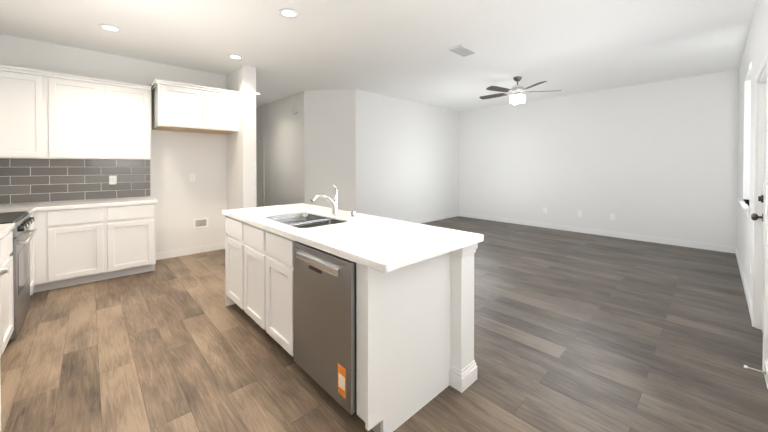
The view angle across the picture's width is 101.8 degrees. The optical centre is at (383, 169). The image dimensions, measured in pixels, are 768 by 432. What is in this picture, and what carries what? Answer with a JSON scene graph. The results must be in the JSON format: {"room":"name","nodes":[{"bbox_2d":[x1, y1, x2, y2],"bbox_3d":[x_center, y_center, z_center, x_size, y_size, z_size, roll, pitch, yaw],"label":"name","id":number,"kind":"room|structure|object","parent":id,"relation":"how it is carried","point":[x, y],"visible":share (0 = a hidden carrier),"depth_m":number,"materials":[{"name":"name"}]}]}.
{"room":"kitchen","nodes":[
{"label":"kitchen","id":0,"kind":"room"},
{"bbox_2d":[0,34,226,252],"bbox_3d":[-3.592,-0.115,4.236,2.680,2.820,0.140,-1,1,-43],"label":"wall","id":1,"kind":"structure","parent":0,"point":[178,158],"depth_m":4.59,"materials":[{"name":"white paint"}]},
{"bbox_2d":[0,65,59,158],"bbox_3d":[-4.041,-0.600,3.487,0.537,0.949,0.319,-1,1,-43],"label":"upper cabinet","id":2,"kind":"object","parent":1,"relation":"attached to","point":[48,115],"depth_m":3.42,"materials":[{"name":"white wood"}]},
{"bbox_2d":[56,73,103,159],"bbox_3d":[-3.756,-0.603,3.757,0.557,0.949,0.319,-1,1,-43],"label":"upper cabinet","id":3,"kind":"object","parent":1,"relation":"attached to","point":[79,100],"depth_m":3.70,"materials":[{"name":"white wood"}]},
{"bbox_2d":[109,176,115,184],"bbox_3d":[-3.587,0.137,4.131,0.072,0.117,0.008,-1,1,-43],"label":"electrical outlet","id":4,"kind":"object","parent":1,"relation":"attached to","point":[112,179],"depth_m":4.13,"materials":[{"name":"white plastic"}]},
{"bbox_2d":[104,81,150,159],"bbox_3d":[-3.408,-0.607,4.085,0.553,0.949,0.319,-1,1,-43],"label":"upper cabinet","id":5,"kind":"object","parent":1,"relation":"attached to","point":[127,108],"depth_m":4.00,"materials":[{"name":"white wood"}]},
{"bbox_2d":[190,174,194,180],"bbox_3d":[-2.923,0.119,4.768,0.072,0.117,0.008,-1,1,-43],"label":"electrical outlet","id":6,"kind":"object","parent":1,"relation":"attached to","point":[192,176],"depth_m":4.76,"materials":[{"name":"white plastic"}]},
{"bbox_2d":[149,78,238,133],"bbox_3d":[-2.735,-0.866,4.522,1.024,0.595,0.602,-1,1,-43],"label":"upper cabinet","id":7,"kind":"object","parent":1,"relation":"attached to","point":[181,107],"visible":0.94,"depth_m":4.29,"materials":[{"name":"white painted wood"},{"name":"raw wood"}]},
{"bbox_2d":[194,218,207,228],"bbox_3d":[-2.836,0.828,4.845,0.200,0.150,0.028,-1,1,-43],"label":"box","id":8,"kind":"object","parent":1,"relation":"attached to","point":[200,222],"visible":1,"depth_m":4.84,"materials":[{"name":"white"}]},
{"bbox_2d":[226,65,256,209],"bbox_3d":[-3.307,-0.135,6.024,0.190,2.820,3.850,-1,1,-43],"label":"wall","id":9,"kind":"structure","parent":0,"point":[241,168],"depth_m":4.65,"materials":[{"name":"white paint"}]},
{"bbox_2d":[156,212,767,388],"bbox_3d":[0.709,1.234,4.984,6.600,0.105,10.900,-1,1,-43],"label":"baseboard","id":10,"kind":"structure","parent":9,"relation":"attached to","point":[219,246],"depth_m":5.34,"materials":[{"name":"white wood"}]},
{"bbox_2d":[256,91,304,205],"bbox_3d":[-2.556,-0.150,7.290,0.140,2.820,3.040,-1,1,-43],"label":"wall","id":11,"kind":"structure","parent":0,"point":[279,126],"depth_m":6.80,"materials":[{"name":"white paint"}]},
{"bbox_2d":[256,139,262,206],"bbox_3d":[-3.188,0.240,7.909,0.035,2.005,0.776,-1,1,-43],"label":"hall door","id":12,"kind":"structure","parent":11,"relation":"in","point":[259,165],"depth_m":7.80,"materials":[{"name":"white wood"}]},
{"bbox_2d":[256,135,263,206],"bbox_3d":[-3.167,0.203,7.928,0.157,2.100,0.940,-1,1,-43],"label":"door frame","id":13,"kind":"structure","parent":11,"relation":"attached to","point":[260,136],"depth_m":7.54,"materials":[{"name":"white wood"}]},
{"bbox_2d":[292,105,297,114],"bbox_3d":[-1.807,-1.214,6.342,0.055,0.170,0.170,-1,1,-43],"label":"door chime","id":14,"kind":"object","parent":11,"relation":"attached to","point":[294,109],"visible":1,"depth_m":6.29,"materials":[{"name":"white plastic"}]},
{"bbox_2d":[304,89,355,211],"bbox_3d":[-1.040,-0.137,6.152,1.032,2.820,0.182,0,1,8],"label":"wall","id":15,"kind":"structure","parent":0,"point":[329,139],"depth_m":6.05,"materials":[{"name":"white paint"}]},
{"bbox_2d":[0,0,756,110],"bbox_3d":[0.057,-1.577,4.404,8.900,0.100,11.400,-1,1,-43],"label":"ceiling","id":16,"kind":"structure","parent":0,"point":[395,48],"depth_m":3.64,"materials":[{"name":"white paint"}]},
{"bbox_2d":[98,24,121,31],"bbox_3d":[-2.917,-1.509,3.330,0.187,0.009,0.187,0,1,2],"label":"recessed light","id":17,"kind":"object","parent":16,"relation":"in","point":[107,27],"depth_m":3.32,"materials":[{"name":"white plastic"}]},
{"bbox_2d":[228,54,242,59],"bbox_3d":[-2.001,-1.519,4.209,0.187,0.009,0.187,0,1,2],"label":"recessed light","id":18,"kind":"object","parent":16,"relation":"in","point":[233,56],"depth_m":4.19,"materials":[{"name":"white plastic"}]},
{"bbox_2d":[278,8,298,17],"bbox_3d":[-0.918,-1.505,3.004,0.187,0.009,0.187,0,1,2],"label":"recessed light","id":19,"kind":"object","parent":16,"relation":"in","point":[288,12],"depth_m":2.99,"materials":[{"name":"white plastic"}]},
{"bbox_2d":[447,45,477,56],"bbox_3d":[1.007,-1.513,3.995,0.380,0.017,0.220,-1,1,-43],"label":"ceiling vent","id":20,"kind":"object","parent":16,"relation":"in","point":[462,50],"visible":1,"depth_m":3.98,"materials":[{"name":"white metal"}]},
{"bbox_2d":[479,76,560,115],"bbox_3d":[2.186,-1.213,5.233,1.289,0.646,1.243,-1,1,-43],"label":"ceiling fan","id":21,"kind":"object","parent":16,"relation":"hanging from","point":[517,90],"visible":1,"depth_m":5.14,"materials":[{"name":"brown metal"}]},
{"bbox_2d":[0,216,767,431],"bbox_3d":[0.057,1.343,4.438,8.900,0.100,11.400,-1,1,-43],"label":"floor","id":22,"kind":"structure","parent":0,"point":[578,332],"depth_m":2.24,"materials":[{"name":"wood"}]},
{"bbox_2d":[0,237,3,358],"bbox_3d":[-2.534,0.887,1.629,0.619,0.876,0.478,-1,1,-43],"label":"base cabinet","id":23,"kind":"object","parent":22,"relation":"on","point":[2,240],"depth_m":2.04,"materials":[{"name":"white wood"}]},
{"bbox_2d":[0,267,7,431],"bbox_3d":[-1.629,0.314,0.930,0.691,2.020,0.675,-1,1,-43],"label":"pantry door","id":24,"kind":"structure","parent":22,"relation":"on","point":[3,270],"depth_m":1.01,"materials":[{"name":"white wood"}]},
{"bbox_2d":[4,231,13,349],"bbox_3d":[-2.862,0.883,1.977,0.619,0.876,0.479,-1,1,-43],"label":"base cabinet","id":25,"kind":"object","parent":22,"relation":"on","point":[8,239],"depth_m":2.25,"materials":[{"name":"white wood"}]},
{"bbox_2d":[0,223,14,239],"bbox_3d":[-2.687,0.428,1.794,0.630,0.038,0.977,-1,1,-43],"label":"countertop","id":26,"kind":"structure","parent":25,"relation":"on","point":[7,228],"depth_m":2.18,"materials":[{"name":"white stone"}]},
{"bbox_2d":[0,211,37,339],"bbox_3d":[-3.264,0.854,2.459,0.677,0.925,0.770,-1,1,-43],"label":"range","id":27,"kind":"object","parent":22,"relation":"on","point":[23,221],"visible":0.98,"depth_m":2.55,"materials":[{"name":"silver metal"}]},
{"bbox_2d":[29,211,35,294],"bbox_3d":[-3.719,0.873,2.884,0.619,0.876,0.464,-1,1,-43],"label":"base cabinet","id":28,"kind":"object","parent":22,"relation":"on","point":[33,226],"depth_m":3.21,"materials":[{"name":"white wood"}]},
{"bbox_2d":[0,207,36,214],"bbox_3d":[-3.694,0.415,2.862,0.630,0.038,0.407,-1,1,-43],"label":"countertop","id":29,"kind":"structure","parent":28,"relation":"on","point":[30,210],"depth_m":3.09,"materials":[{"name":"white stone"}]},
{"bbox_2d":[36,211,39,286],"bbox_3d":[-4.091,0.868,3.264,0.600,0.876,0.600,-1,1,-43],"label":"base cabinet","id":30,"kind":"object","parent":22,"relation":"on","point":[37,212],"depth_m":3.28,"materials":[{"name":"white wood"}]},
{"bbox_2d":[44,206,107,290],"bbox_3d":[-3.624,0.863,3.692,0.476,0.876,0.619,-1,1,-43],"label":"base cabinet","id":31,"kind":"object","parent":22,"relation":"on","point":[73,246],"depth_m":3.47,"materials":[{"name":"white wood"}]},
{"bbox_2d":[108,203,155,278],"bbox_3d":[-3.305,0.860,3.992,0.554,0.876,0.619,-1,1,-43],"label":"base cabinet","id":32,"kind":"object","parent":22,"relation":"on","point":[131,228],"depth_m":3.80,"materials":[{"name":"white wood"}]},
{"bbox_2d":[0,197,157,210],"bbox_3d":[-3.691,0.407,3.613,1.667,0.038,0.634,-1,1,-43],"label":"countertop","id":33,"kind":"structure","parent":32,"relation":"on","point":[41,206],"depth_m":3.60,"materials":[{"name":"white stone"}]},
{"bbox_2d":[222,213,477,431],"bbox_3d":[-0.478,0.877,2.477,0.849,0.877,2.211,-1,1,-43],"label":"kitchen island","id":34,"kind":"object","parent":22,"relation":"on","point":[368,320],"depth_m":1.76,"materials":[{"name":"white wood"}]},
{"bbox_2d":[222,203,483,272],"bbox_3d":[-0.475,0.419,2.493,0.862,0.038,2.305,-1,1,-43],"label":"island countertop","id":35,"kind":"structure","parent":34,"relation":"on","point":[387,244],"depth_m":1.93,"materials":[{"name":"white stone"}]},
{"bbox_2d":[274,213,333,228],"bbox_3d":[-0.647,0.530,2.534,0.414,0.240,0.684,-1,1,-43],"label":"sink","id":36,"kind":"object","parent":35,"relation":"in","point":[303,219],"depth_m":2.76,"materials":[{"name":"silver metal"}]},
{"bbox_2d":[310,185,341,216],"bbox_3d":[-0.498,0.264,2.630,0.270,0.269,0.062,-1,1,-43],"label":"faucet","id":37,"kind":"object","parent":35,"relation":"on","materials":[{"name":"silver metal"}]},
{"bbox_2d":[356,89,458,220],"bbox_3d":[0.737,-0.150,7.291,3.650,2.820,0.140,-1,1,-43],"label":"wall","id":38,"kind":"structure","parent":0,"point":[407,160],"depth_m":6.94,"materials":[{"name":"white paint"}]},
{"bbox_2d":[459,69,738,246],"bbox_3d":[3.767,-0.142,6.638,0.140,2.820,5.250,-1,1,-43],"label":"wall","id":39,"kind":"structure","parent":0,"point":[658,159],"depth_m":5.87,"materials":[{"name":"white paint"}]},
{"bbox_2d":[610,214,614,219],"bbox_3d":[4.341,0.896,5.934,0.008,0.117,0.072,-1,1,-43],"label":"electrical outlet","id":40,"kind":"object","parent":39,"relation":"attached to","point":[612,216],"depth_m":5.93,"materials":[{"name":"white plastic"}]},
{"bbox_2d":[737,0,767,318],"bbox_3d":[3.925,-0.103,3.273,4.250,2.820,0.140,-1,1,-43],"label":"wall","id":41,"kind":"structure","parent":0,"point":[756,48],"depth_m":3.46,"materials":[{"name":"white paint"}]},
{"bbox_2d":[737,199,749,216],"bbox_3d":[4.096,0.424,3.499,1.140,0.100,0.145,-1,1,-43],"label":"window sill","id":42,"kind":"structure","parent":41,"relation":"attached to","point":[744,205],"depth_m":3.34,"materials":[{"name":"white wood"}]},
{"bbox_2d":[744,365,765,374],"bbox_3d":[2.342,1.262,1.972,0.022,0.022,0.090,-1,1,-43],"label":"door stop","id":43,"kind":"object","parent":41,"relation":"attached to","point":[747,367],"visible":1,"depth_m":1.97,"materials":[{"name":"silver metal"}]},
{"bbox_2d":[751,82,765,331],"bbox_3d":[2.812,0.304,2.294,0.777,2.003,0.119,-1,1,-43],"label":"exterior door","id":44,"kind":"structure","parent":41,"relation":"in","point":[754,216],"depth_m":2.48,"materials":[{"name":"painted wood"},{"name":"metal"}]},
{"bbox_2d":[752,49,767,373],"bbox_3d":[2.843,0.268,2.269,0.930,2.100,0.157,-1,1,-43],"label":"door frame","id":45,"kind":"structure","parent":41,"relation":"attached to","point":[757,204],"depth_m":2.57,"materials":[{"name":"white wood"}]},
{"bbox_3d":[-1.940,-0.071,0.432,0.140,2.820,7.940,-1,1,-43],"label":"wall","id":46,"kind":"structure","parent":0,"visible":0},
{"bbox_2d":[0,158,149,203],"bbox_3d":[-3.897,0.122,3.848,1.640,0.524,0.008,-1,1,-43],"label":"tile backsplash","id":47,"kind":"structure","parent":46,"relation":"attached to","point":[35,180],"depth_m":3.87,"materials":[{"name":"grey tile"}]}
]}

